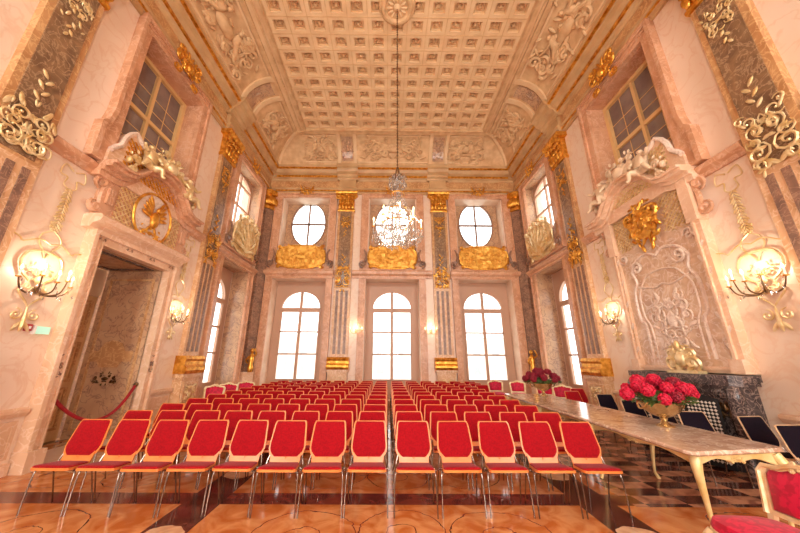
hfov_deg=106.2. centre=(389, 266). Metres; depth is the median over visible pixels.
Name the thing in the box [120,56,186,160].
window
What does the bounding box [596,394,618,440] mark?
chair
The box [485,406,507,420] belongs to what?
cushion
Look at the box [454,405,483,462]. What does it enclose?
chair
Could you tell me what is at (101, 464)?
seat cushion
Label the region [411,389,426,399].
chair
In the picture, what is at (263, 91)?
panel
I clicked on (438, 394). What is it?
chair
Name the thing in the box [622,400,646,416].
cushion
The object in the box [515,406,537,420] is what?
cushion
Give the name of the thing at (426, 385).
chair
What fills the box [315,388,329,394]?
chair
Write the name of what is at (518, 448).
seat cushion
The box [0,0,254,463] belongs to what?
wall
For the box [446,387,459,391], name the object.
chair
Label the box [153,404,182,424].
cushion
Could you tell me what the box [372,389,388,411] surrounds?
chair
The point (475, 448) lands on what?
seat cushion
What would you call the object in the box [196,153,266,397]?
window surround
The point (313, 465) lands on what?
seat cushion
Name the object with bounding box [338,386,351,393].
chair
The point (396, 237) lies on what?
chandelier
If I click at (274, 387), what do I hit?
chair
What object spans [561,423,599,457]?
cushion
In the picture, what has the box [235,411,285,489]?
chair
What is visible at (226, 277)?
window
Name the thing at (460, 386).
chair
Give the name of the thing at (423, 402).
chair
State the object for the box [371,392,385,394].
cushion
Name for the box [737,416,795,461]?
chair
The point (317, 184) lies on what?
trim
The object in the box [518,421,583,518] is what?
chair
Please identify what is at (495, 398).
chair
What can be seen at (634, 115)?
window
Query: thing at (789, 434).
chair
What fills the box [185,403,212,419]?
chair
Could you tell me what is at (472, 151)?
relief
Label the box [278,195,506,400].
wall
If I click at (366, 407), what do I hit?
cushion
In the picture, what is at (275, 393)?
chair
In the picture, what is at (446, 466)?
seat cushion
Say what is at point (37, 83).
pilaster
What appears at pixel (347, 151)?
panel
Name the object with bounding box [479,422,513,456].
cushion
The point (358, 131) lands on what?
coffer
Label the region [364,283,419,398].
window
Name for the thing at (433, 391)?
chair
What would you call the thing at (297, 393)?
chair
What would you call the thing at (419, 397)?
chair
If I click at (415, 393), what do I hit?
chair
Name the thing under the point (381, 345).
windows
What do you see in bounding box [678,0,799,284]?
pilaster
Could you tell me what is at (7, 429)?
baseboard
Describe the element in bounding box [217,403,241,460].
chair
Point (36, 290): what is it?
wall sconce
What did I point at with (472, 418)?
cushion
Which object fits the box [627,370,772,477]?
fireplace
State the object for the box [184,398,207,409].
chair
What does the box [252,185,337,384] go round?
window surround
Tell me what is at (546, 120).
trim
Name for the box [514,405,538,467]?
chair
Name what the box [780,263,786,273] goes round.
candle
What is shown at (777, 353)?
wall
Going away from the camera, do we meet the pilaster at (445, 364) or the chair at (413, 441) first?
the chair at (413, 441)
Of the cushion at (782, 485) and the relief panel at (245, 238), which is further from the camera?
the relief panel at (245, 238)
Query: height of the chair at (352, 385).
0.855 m
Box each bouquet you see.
[522,367,561,383]
[619,374,699,407]
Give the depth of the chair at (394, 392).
7.08 m
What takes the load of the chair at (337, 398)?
on the floor
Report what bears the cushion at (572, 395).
on the chair at (572, 395)
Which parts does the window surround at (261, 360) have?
architrave, architrave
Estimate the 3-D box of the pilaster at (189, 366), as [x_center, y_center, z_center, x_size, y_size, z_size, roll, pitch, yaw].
[-5.253,-0.173,8.783,0.352,8.620,0.940,0,-17,0]
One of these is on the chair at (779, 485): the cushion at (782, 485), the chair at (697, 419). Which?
the cushion at (782, 485)
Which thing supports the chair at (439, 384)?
on the floor
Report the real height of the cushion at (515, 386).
0.310 m
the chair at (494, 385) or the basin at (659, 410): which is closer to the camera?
the basin at (659, 410)
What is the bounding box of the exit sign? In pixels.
[29,325,50,333]
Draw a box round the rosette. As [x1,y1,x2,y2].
[379,0,415,25]
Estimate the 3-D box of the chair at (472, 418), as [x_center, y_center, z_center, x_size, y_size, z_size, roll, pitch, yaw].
[1.288,2.498,4.114,0.502,0.855,0.450,1,-17,-1]
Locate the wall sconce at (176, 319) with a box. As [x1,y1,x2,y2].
[167,294,188,339]
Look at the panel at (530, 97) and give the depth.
10.63 m
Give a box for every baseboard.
[0,388,172,477]
[613,390,799,423]
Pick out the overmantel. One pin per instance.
(670, 274)
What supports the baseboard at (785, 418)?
attached to the wall at (777, 353)
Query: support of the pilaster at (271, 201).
on the floor
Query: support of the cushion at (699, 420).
on the chair at (697, 419)
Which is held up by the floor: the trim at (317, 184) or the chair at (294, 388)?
the chair at (294, 388)
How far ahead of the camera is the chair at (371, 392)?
7.07 m
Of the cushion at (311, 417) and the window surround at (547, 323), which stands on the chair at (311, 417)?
the cushion at (311, 417)
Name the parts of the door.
transom panel, soffit panel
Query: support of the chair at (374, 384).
on the floor
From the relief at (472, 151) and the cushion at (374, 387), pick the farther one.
the relief at (472, 151)
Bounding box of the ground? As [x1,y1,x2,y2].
[203,374,582,384]
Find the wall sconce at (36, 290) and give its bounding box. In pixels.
[9,232,81,331]
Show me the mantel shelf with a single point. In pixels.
(709, 380)
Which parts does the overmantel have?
marble panel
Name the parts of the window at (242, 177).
frame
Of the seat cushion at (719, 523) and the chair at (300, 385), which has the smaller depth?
the seat cushion at (719, 523)
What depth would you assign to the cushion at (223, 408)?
5.04 m
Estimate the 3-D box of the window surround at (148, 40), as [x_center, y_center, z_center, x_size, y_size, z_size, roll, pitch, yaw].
[-5.476,-3.509,7.159,0.939,4.044,2.760,0,-17,0]
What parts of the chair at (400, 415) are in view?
leg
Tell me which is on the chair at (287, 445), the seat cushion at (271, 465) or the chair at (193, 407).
the seat cushion at (271, 465)
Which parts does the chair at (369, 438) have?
leg, leg, seat frame, leg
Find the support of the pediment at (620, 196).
on the overmantel
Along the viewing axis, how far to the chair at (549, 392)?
9.68 m
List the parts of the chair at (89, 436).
leg, leg, leg, seat frame, leg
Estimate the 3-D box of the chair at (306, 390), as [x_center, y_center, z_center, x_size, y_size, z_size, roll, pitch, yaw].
[-2.232,3.498,7.443,0.502,0.855,0.450,1,-17,-1]
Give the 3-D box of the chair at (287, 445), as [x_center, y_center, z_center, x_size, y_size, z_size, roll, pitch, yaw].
[-1.228,2.270,3.420,0.502,0.855,0.450,0,-17,0]
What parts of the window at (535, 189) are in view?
frame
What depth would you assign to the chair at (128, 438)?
3.55 m
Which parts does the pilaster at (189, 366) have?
moulding, shaft panel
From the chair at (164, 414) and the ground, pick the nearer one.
the chair at (164, 414)
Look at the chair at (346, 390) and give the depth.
7.74 m
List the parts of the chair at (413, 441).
leg, seat frame, leg, leg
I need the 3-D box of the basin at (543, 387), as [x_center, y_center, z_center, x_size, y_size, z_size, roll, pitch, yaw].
[3.687,2.906,7.240,0.472,0.184,0.472,0,-17,0]
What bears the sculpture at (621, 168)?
on the pediment at (620, 196)
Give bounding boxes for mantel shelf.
[628,370,762,386]
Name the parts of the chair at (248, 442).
leg, leg, seat frame, leg, leg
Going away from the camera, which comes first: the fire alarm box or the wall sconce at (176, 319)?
the fire alarm box
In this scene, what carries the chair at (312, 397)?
on the floor
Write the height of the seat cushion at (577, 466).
0.047 m
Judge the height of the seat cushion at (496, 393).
0.107 m
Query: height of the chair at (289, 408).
0.855 m
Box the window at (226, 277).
[200,267,232,397]
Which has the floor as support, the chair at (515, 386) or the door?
the chair at (515, 386)
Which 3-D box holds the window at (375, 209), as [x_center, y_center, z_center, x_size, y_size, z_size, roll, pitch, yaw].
[0.101,-1.396,13.556,2.040,3.220,0.120,0,-17,0]
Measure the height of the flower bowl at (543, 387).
0.292 m
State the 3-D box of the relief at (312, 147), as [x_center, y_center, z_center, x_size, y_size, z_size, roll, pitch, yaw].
[-3.119,-5.198,13.157,1.570,0.788,0.889,0,-17,0]
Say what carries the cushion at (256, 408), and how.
on the chair at (256, 408)
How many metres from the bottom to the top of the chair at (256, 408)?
0.855 m
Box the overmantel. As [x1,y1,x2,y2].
[601,175,761,374]
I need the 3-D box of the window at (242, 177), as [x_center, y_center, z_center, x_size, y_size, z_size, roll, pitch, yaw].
[-5.764,-2.104,11.192,0.100,3.120,1.900,0,-17,0]
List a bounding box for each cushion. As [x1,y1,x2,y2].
[32,461,88,467]
[65,420,109,454]
[77,461,130,467]
[106,420,148,454]
[122,462,171,468]
[123,411,150,418]
[147,420,187,455]
[150,411,184,435]
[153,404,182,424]
[168,461,214,468]
[186,411,218,439]
[188,420,226,455]
[214,461,256,468]
[218,404,240,419]
[222,384,236,393]
[224,411,250,439]
[230,421,266,455]
[247,404,269,419]
[258,411,284,440]
[258,462,298,469]
[270,421,305,456]
[276,404,298,419]
[293,412,317,440]
[303,462,340,469]
[311,421,344,456]
[315,399,333,410]
[326,412,351,440]
[334,405,355,427]
[348,462,385,469]
[353,421,385,456]
[360,412,384,420]
[364,405,385,412]
[367,399,385,403]
[369,395,385,398]
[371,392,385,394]
[373,386,385,388]
[393,392,408,394]
[393,395,410,403]
[394,400,413,404]
[394,405,416,424]
[396,412,421,429]
[397,422,429,456]
[397,463,433,469]
[425,405,446,429]
[431,412,456,440]
[438,422,471,456]
[443,463,480,469]
[447,400,466,411]
[455,405,476,420]
[465,412,490,441]
[473,446,479,450]
[474,400,492,411]
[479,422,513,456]
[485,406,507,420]
[486,463,527,469]
[489,381,501,389]
[494,392,506,394]
[500,413,526,441]
[511,382,523,391]
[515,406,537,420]
[515,446,522,450]
[520,422,556,457]
[530,463,573,470]
[535,413,561,441]
[537,387,551,393]
[554,386,569,397]
[557,447,565,451]
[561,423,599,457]
[565,391,582,401]
[571,389,587,402]
[574,463,620,470]
[597,394,617,409]
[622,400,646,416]
[651,414,677,423]
[679,412,714,431]
[710,515,799,532]
[739,417,779,445]
[766,469,799,519]
[780,452,794,458]
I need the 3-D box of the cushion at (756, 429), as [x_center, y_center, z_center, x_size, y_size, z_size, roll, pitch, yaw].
[5.065,2.265,4.109,0.394,0.352,0.130,2,-17,-6]
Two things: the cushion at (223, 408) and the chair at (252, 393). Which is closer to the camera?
the cushion at (223, 408)
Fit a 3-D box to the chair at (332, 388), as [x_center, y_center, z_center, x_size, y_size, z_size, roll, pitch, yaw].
[-1.748,3.704,8.108,0.502,0.855,0.450,1,-17,-1]
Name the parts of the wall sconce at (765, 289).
arm, arm, arm, arm, arm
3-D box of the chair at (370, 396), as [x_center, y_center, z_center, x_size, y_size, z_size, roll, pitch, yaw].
[-0.270,3.103,6.117,0.502,0.855,0.450,0,-17,0]
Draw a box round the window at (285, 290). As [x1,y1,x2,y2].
[266,282,325,383]
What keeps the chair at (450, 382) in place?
on the floor
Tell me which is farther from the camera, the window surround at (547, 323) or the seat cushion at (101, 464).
the window surround at (547, 323)
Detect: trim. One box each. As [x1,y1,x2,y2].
[49,103,799,278]
[130,0,668,194]
[145,0,652,188]
[189,0,605,165]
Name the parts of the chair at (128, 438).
leg, leg, leg, seat frame, leg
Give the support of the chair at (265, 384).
on the floor
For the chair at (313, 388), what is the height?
0.855 m
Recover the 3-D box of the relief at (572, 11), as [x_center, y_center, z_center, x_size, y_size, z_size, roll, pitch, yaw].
[4.827,-6.534,8.416,0.907,0.924,3.231,0,-17,0]
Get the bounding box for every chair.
[16,419,111,516]
[63,419,150,516]
[80,410,152,488]
[108,420,189,517]
[119,410,186,488]
[146,403,184,441]
[156,420,228,517]
[164,410,220,488]
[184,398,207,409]
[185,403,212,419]
[197,410,252,489]
[203,384,225,397]
[204,420,268,517]
[207,394,225,402]
[212,398,233,409]
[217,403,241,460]
[220,382,238,393]
[225,390,241,397]
[227,404,270,468]
[231,394,249,402]
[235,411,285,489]
[238,380,254,390]
[238,398,258,410]
[239,388,254,393]
[246,391,262,397]
[249,420,306,518]
[251,385,264,390]
[254,394,272,403]
[258,388,273,393]
[259,404,299,465]
[261,383,273,387]
[263,398,283,410]
[267,391,283,397]
[268,386,282,390]
[270,382,281,385]
[274,411,319,489]
[277,384,289,387]
[277,388,291,393]
[277,394,295,403]
[285,382,296,385]
[286,386,299,390]
[287,391,303,398]
[289,398,309,410]
[293,384,305,387]
[296,388,310,393]
[296,420,345,518]
[299,394,317,403]
[300,382,311,385]
[303,386,316,390]
[304,399,334,455]
[304,404,328,419]
[308,391,324,398]
[310,384,322,387]
[312,411,352,489]
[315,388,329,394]
[321,386,334,390]
[322,395,340,403]
[326,384,338,387]
[328,391,344,398]
[330,382,341,385]
[333,404,357,438]
[334,388,348,396]
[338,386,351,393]
[340,399,361,418]
[342,384,354,390]
[343,420,389,518]
[345,382,356,387]
[345,395,363,410]
[349,391,366,403]
[351,411,389,489]
[353,388,367,398]
[356,386,369,396]
[358,384,370,391]
[360,382,371,390]
[363,404,388,449]
[366,399,388,435]
[368,395,388,425]
[370,391,388,417]
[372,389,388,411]
[373,386,388,406]
[374,384,388,401]
[390,384,403,409]
[390,386,405,422]
[390,389,406,428]
[390,391,408,419]
[391,395,410,444]
[391,399,413,455]
[391,404,417,470]
[392,411,429,489]
[392,421,438,518]
[408,384,420,394]
[410,386,423,394]
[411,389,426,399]
[414,392,430,403]
[416,395,434,410]
[420,399,440,420]
[424,404,447,439]
[425,384,437,391]
[428,386,441,392]
[429,411,469,490]
[431,389,446,398]
[436,392,451,401]
[437,421,486,518]
[438,383,449,386]
[441,395,458,404]
[442,384,454,388]
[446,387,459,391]
[446,399,477,455]
[449,381,460,384]
[451,389,465,394]
[454,383,465,386]
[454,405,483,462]
[457,392,473,398]
[459,385,471,388]
[464,387,477,391]
[464,395,482,404]
[464,412,509,490]
[469,383,480,386]
[471,389,485,394]
[473,400,493,456]
[475,385,489,391]
[478,392,494,399]
[478,421,535,518]
[484,405,524,466]
[487,379,507,399]
[488,395,505,404]
[499,400,519,411]
[499,412,549,490]
[509,380,525,393]
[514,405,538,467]
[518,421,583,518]
[533,412,589,490]
[535,385,552,395]
[552,384,571,397]
[559,422,632,519]
[564,391,598,432]
[570,388,588,421]
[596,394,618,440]
[620,400,671,454]
[649,413,708,468]
[678,411,753,486]
[702,461,799,532]
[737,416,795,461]
[774,424,799,464]
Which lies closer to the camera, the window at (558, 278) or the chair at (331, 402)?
the chair at (331, 402)
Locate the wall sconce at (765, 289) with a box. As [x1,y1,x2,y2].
[716,236,793,331]
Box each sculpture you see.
[157,148,184,184]
[605,149,633,189]
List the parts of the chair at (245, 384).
frame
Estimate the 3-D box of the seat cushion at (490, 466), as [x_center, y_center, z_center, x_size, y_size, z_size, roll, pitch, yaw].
[1.295,2.246,3.374,0.409,0.047,0.270,1,-17,-1]
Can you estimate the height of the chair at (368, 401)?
0.855 m
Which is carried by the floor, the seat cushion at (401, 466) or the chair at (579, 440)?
the chair at (579, 440)
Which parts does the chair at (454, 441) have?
leg, leg, seat frame, leg, leg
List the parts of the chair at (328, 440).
leg, leg, seat frame, leg, leg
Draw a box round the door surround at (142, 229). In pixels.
[7,175,189,474]
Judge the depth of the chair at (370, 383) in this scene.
9.74 m
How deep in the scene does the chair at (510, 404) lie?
5.74 m
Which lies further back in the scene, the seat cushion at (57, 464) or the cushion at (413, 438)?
the cushion at (413, 438)
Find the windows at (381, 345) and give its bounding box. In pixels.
[276,336,506,379]
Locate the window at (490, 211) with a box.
[455,206,499,265]
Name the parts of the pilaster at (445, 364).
shaft panel, moulding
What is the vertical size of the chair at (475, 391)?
0.855 m
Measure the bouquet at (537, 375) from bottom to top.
0.441 m
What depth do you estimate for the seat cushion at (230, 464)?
3.30 m
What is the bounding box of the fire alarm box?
[23,324,33,330]
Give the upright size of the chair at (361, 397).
0.855 m
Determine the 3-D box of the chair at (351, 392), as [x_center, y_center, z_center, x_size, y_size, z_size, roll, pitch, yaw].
[-0.762,3.304,6.781,0.502,0.855,0.450,0,-17,1]
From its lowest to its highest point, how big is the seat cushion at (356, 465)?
0.047 m
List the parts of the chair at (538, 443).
leg, leg, seat frame, leg, leg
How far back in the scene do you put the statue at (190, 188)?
7.51 m
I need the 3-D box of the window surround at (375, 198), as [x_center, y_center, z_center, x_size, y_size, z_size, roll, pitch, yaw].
[0.088,0.769,12.424,2.777,8.978,0.822,0,-17,0]
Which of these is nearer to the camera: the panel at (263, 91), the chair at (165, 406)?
the chair at (165, 406)
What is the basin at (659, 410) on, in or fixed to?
in the flower bowl at (659, 410)
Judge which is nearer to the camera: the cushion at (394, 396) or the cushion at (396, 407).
the cushion at (396, 407)
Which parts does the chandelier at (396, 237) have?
chain, stem, ring frame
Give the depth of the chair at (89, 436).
3.55 m
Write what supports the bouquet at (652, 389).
in the flower bowl at (659, 410)
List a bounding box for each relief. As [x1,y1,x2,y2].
[194,0,258,80]
[258,109,289,150]
[303,134,337,160]
[359,135,425,161]
[447,138,484,164]
[493,108,528,152]
[528,0,592,79]
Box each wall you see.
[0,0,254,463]
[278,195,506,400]
[529,0,799,464]
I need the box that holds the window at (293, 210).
[284,205,328,263]
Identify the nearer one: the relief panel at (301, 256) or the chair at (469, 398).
the chair at (469, 398)
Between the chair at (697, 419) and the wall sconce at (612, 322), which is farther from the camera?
the wall sconce at (612, 322)
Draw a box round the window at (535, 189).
[532,174,555,243]
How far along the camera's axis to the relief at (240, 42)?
8.73 m
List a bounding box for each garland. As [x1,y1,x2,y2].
[38,163,86,258]
[175,238,194,296]
[594,239,613,299]
[713,164,765,260]
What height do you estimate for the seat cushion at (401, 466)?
0.047 m
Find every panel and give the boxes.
[231,214,260,261]
[246,83,274,109]
[276,244,325,268]
[341,137,353,160]
[367,245,416,269]
[432,137,444,161]
[459,246,508,269]
[513,85,541,112]
[524,216,554,263]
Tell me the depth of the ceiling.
9.67 m
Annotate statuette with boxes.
[245,348,256,371]
[528,350,537,371]
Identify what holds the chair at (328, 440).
on the floor
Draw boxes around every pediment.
[88,132,203,232]
[584,137,698,236]
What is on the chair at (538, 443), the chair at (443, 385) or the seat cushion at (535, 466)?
the seat cushion at (535, 466)
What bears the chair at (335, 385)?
on the floor
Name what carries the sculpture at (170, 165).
on the pediment at (114, 168)
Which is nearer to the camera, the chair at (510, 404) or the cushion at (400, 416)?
the cushion at (400, 416)
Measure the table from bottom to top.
0.786 m
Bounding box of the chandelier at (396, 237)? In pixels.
[372,9,423,250]
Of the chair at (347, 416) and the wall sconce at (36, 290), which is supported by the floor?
the chair at (347, 416)
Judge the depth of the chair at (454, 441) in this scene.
3.57 m
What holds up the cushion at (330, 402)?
on the chair at (331, 402)
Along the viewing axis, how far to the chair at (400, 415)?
4.38 m
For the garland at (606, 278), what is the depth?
7.85 m
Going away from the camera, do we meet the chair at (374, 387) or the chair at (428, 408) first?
the chair at (428, 408)
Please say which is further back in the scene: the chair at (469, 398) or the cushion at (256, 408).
the chair at (469, 398)
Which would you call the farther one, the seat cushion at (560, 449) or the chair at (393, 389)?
the chair at (393, 389)
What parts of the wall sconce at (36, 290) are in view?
arm, arm, arm, arm, arm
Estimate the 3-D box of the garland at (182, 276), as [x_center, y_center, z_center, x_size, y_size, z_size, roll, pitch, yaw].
[-5.385,0.010,7.859,0.050,1.617,0.430,0,-17,0]
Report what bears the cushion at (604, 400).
on the chair at (604, 400)
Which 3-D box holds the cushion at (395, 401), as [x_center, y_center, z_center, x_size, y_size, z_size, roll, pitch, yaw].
[0.266,2.710,5.656,0.394,0.352,0.130,0,-17,0]
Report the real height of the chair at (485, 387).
0.855 m
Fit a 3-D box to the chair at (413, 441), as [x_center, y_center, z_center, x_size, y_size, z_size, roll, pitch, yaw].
[0.279,2.283,3.432,0.502,0.855,0.450,0,-17,1]
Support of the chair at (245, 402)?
on the floor
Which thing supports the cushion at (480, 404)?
on the chair at (480, 404)
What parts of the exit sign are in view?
lit panel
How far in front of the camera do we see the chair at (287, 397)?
6.40 m
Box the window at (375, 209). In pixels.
[369,205,414,249]
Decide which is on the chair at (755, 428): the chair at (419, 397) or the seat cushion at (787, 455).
the seat cushion at (787, 455)
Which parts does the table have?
leg, leg, leg, leg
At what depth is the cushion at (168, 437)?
3.61 m
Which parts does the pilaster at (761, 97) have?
shaft panel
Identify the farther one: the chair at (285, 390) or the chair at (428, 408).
the chair at (285, 390)
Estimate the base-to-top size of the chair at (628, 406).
0.855 m
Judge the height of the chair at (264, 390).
0.855 m
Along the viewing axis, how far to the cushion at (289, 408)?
5.04 m
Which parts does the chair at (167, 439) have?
leg, leg, leg, seat frame, leg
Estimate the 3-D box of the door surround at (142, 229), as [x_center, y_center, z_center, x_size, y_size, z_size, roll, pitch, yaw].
[-5.238,0.773,6.036,0.372,5.200,2.664,0,-17,0]
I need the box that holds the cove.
[187,0,607,165]
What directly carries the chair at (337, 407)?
on the floor
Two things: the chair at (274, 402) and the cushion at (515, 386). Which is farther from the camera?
the cushion at (515, 386)
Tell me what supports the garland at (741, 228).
attached to the wall at (777, 353)
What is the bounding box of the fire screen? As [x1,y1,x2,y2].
[635,394,738,471]
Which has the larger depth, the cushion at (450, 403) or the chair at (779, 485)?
the cushion at (450, 403)
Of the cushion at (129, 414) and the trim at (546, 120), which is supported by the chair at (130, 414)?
the cushion at (129, 414)
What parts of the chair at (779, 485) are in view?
leg, frame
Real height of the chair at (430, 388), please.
0.855 m
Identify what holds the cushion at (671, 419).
on the chair at (670, 419)
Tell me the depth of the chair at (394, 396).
6.39 m
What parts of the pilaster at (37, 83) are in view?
shaft panel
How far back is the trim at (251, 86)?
10.98 m
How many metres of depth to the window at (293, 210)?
13.65 m
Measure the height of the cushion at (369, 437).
0.352 m
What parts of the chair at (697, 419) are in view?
leg, leg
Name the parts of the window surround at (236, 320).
architrave, architrave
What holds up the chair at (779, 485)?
on the floor
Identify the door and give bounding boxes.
[43,249,161,442]
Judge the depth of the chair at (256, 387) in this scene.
8.41 m
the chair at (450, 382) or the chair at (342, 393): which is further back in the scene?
the chair at (450, 382)
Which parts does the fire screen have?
screen panel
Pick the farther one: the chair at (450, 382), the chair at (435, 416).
the chair at (450, 382)
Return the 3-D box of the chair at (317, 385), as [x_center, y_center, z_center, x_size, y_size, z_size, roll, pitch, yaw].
[-2.240,3.905,8.772,0.502,0.855,0.450,0,-17,0]
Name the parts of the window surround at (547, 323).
architrave, architrave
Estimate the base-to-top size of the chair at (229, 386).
0.902 m
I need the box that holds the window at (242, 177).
[231,172,252,241]
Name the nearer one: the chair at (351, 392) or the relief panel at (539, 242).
the chair at (351, 392)
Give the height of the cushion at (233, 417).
0.352 m
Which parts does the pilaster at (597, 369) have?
shaft panel, moulding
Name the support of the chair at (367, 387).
on the floor
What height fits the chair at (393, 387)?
0.855 m
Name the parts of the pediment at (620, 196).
gable panel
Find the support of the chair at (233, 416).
on the floor
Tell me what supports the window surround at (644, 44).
attached to the wall at (777, 353)
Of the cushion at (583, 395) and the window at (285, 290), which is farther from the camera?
the window at (285, 290)
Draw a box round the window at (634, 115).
[603,60,671,165]
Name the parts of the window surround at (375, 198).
architrave, architrave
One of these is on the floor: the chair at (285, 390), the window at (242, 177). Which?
the chair at (285, 390)
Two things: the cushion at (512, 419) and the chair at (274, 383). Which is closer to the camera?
the cushion at (512, 419)
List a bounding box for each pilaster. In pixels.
[0,0,113,265]
[168,128,244,403]
[239,189,277,381]
[326,191,357,382]
[427,191,457,382]
[507,191,541,393]
[542,131,618,407]
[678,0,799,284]
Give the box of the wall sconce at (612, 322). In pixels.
[598,295,621,341]
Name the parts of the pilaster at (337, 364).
moulding, shaft panel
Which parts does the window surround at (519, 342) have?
architrave, architrave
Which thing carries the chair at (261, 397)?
on the floor
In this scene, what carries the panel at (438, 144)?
attached to the cove
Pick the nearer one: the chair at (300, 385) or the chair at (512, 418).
the chair at (512, 418)
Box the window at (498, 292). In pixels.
[459,283,517,398]
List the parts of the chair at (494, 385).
frame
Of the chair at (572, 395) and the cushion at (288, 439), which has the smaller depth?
the cushion at (288, 439)
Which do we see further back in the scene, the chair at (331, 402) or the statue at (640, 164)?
the statue at (640, 164)
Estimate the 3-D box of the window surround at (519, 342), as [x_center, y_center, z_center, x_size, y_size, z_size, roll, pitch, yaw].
[3.888,0.797,12.441,2.777,8.978,0.822,0,-17,0]
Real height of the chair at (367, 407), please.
0.855 m
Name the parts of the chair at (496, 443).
leg, leg, seat frame, leg, leg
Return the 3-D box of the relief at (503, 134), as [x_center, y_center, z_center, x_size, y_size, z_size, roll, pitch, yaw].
[4.796,-5.394,12.094,0.924,0.942,1.627,0,-17,0]
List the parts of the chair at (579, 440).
leg, leg, seat frame, leg, leg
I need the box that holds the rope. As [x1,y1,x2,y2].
[55,382,138,420]
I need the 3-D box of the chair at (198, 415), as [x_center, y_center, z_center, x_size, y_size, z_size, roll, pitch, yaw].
[-2.696,2.470,4.103,0.502,0.855,0.450,0,-17,1]
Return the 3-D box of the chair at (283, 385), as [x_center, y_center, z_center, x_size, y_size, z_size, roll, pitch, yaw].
[-3.215,3.898,8.770,0.502,0.855,0.450,0,-17,0]
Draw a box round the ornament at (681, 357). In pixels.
[665,340,707,373]
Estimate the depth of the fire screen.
4.71 m
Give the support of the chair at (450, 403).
on the floor
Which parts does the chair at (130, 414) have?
leg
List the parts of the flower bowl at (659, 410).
handle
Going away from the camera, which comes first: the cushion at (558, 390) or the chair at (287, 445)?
the chair at (287, 445)
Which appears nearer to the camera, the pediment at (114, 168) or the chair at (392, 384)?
the pediment at (114, 168)
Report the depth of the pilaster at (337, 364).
12.05 m
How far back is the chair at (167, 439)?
3.54 m
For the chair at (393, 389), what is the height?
0.855 m
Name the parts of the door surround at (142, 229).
cornice, overdoor panel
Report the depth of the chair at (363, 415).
4.38 m
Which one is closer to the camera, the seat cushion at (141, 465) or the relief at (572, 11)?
the seat cushion at (141, 465)
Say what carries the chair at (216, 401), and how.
on the floor
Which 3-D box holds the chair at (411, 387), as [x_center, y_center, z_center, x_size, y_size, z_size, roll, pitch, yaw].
[0.755,3.726,8.127,0.502,0.855,0.450,0,-17,0]
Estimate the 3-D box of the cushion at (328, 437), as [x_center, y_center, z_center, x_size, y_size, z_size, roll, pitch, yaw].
[-0.743,2.085,3.637,0.394,0.352,0.130,1,-17,-1]
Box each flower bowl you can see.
[530,382,554,395]
[636,399,684,427]
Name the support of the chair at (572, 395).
on the floor
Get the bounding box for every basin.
[533,383,551,390]
[636,399,683,417]
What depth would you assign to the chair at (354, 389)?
7.74 m
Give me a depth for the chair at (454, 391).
7.76 m
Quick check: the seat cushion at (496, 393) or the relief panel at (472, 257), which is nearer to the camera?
the seat cushion at (496, 393)
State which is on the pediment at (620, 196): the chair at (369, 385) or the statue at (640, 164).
the statue at (640, 164)
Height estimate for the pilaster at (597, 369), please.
8.620 m
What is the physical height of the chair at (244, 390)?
0.855 m
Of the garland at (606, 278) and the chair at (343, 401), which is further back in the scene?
the garland at (606, 278)
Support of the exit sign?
attached to the wall at (22, 353)
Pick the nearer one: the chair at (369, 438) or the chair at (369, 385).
the chair at (369, 438)
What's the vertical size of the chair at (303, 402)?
0.855 m
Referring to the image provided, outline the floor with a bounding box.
[0,404,799,532]
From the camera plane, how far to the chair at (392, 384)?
9.10 m
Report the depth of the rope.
5.42 m
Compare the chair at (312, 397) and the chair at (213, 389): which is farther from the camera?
the chair at (213, 389)
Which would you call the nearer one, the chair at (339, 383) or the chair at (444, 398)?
the chair at (444, 398)
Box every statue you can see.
[126,142,165,179]
[183,179,201,209]
[587,179,607,213]
[625,147,665,183]
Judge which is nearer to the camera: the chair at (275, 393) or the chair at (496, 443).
the chair at (496, 443)
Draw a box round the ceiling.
[245,0,547,132]
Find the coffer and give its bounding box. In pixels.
[240,0,552,135]
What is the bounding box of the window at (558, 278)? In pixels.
[552,269,582,387]
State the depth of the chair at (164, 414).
4.34 m
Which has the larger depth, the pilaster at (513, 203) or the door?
the pilaster at (513, 203)
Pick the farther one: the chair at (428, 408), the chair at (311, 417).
the chair at (428, 408)
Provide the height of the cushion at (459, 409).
0.352 m
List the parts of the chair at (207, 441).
leg, leg, seat frame, leg, leg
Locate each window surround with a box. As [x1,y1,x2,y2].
[83,12,212,211]
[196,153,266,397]
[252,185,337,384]
[355,186,428,403]
[447,186,531,404]
[518,155,590,403]
[576,18,710,215]
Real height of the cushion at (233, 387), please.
0.310 m
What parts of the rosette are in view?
crown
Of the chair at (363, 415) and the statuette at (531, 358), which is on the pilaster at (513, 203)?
the statuette at (531, 358)
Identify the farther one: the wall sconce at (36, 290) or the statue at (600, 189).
the statue at (600, 189)
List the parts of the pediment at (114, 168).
gable panel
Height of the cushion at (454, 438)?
0.352 m
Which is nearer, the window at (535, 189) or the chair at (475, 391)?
the chair at (475, 391)
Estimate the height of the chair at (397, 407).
0.855 m
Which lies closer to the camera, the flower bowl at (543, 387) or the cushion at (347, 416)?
the cushion at (347, 416)
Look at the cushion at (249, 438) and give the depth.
3.63 m
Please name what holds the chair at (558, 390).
on the floor
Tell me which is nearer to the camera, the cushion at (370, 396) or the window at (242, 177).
the cushion at (370, 396)
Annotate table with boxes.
[505,394,794,526]
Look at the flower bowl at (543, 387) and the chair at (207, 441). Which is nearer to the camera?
the chair at (207, 441)
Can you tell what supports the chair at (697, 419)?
on the floor
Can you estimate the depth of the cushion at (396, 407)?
5.05 m
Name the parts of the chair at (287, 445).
leg, leg, seat frame, leg, leg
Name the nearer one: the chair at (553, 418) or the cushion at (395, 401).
the chair at (553, 418)
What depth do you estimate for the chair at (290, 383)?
9.73 m
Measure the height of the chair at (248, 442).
0.855 m
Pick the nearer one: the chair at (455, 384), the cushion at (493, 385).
the chair at (455, 384)
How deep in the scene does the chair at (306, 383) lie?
9.73 m

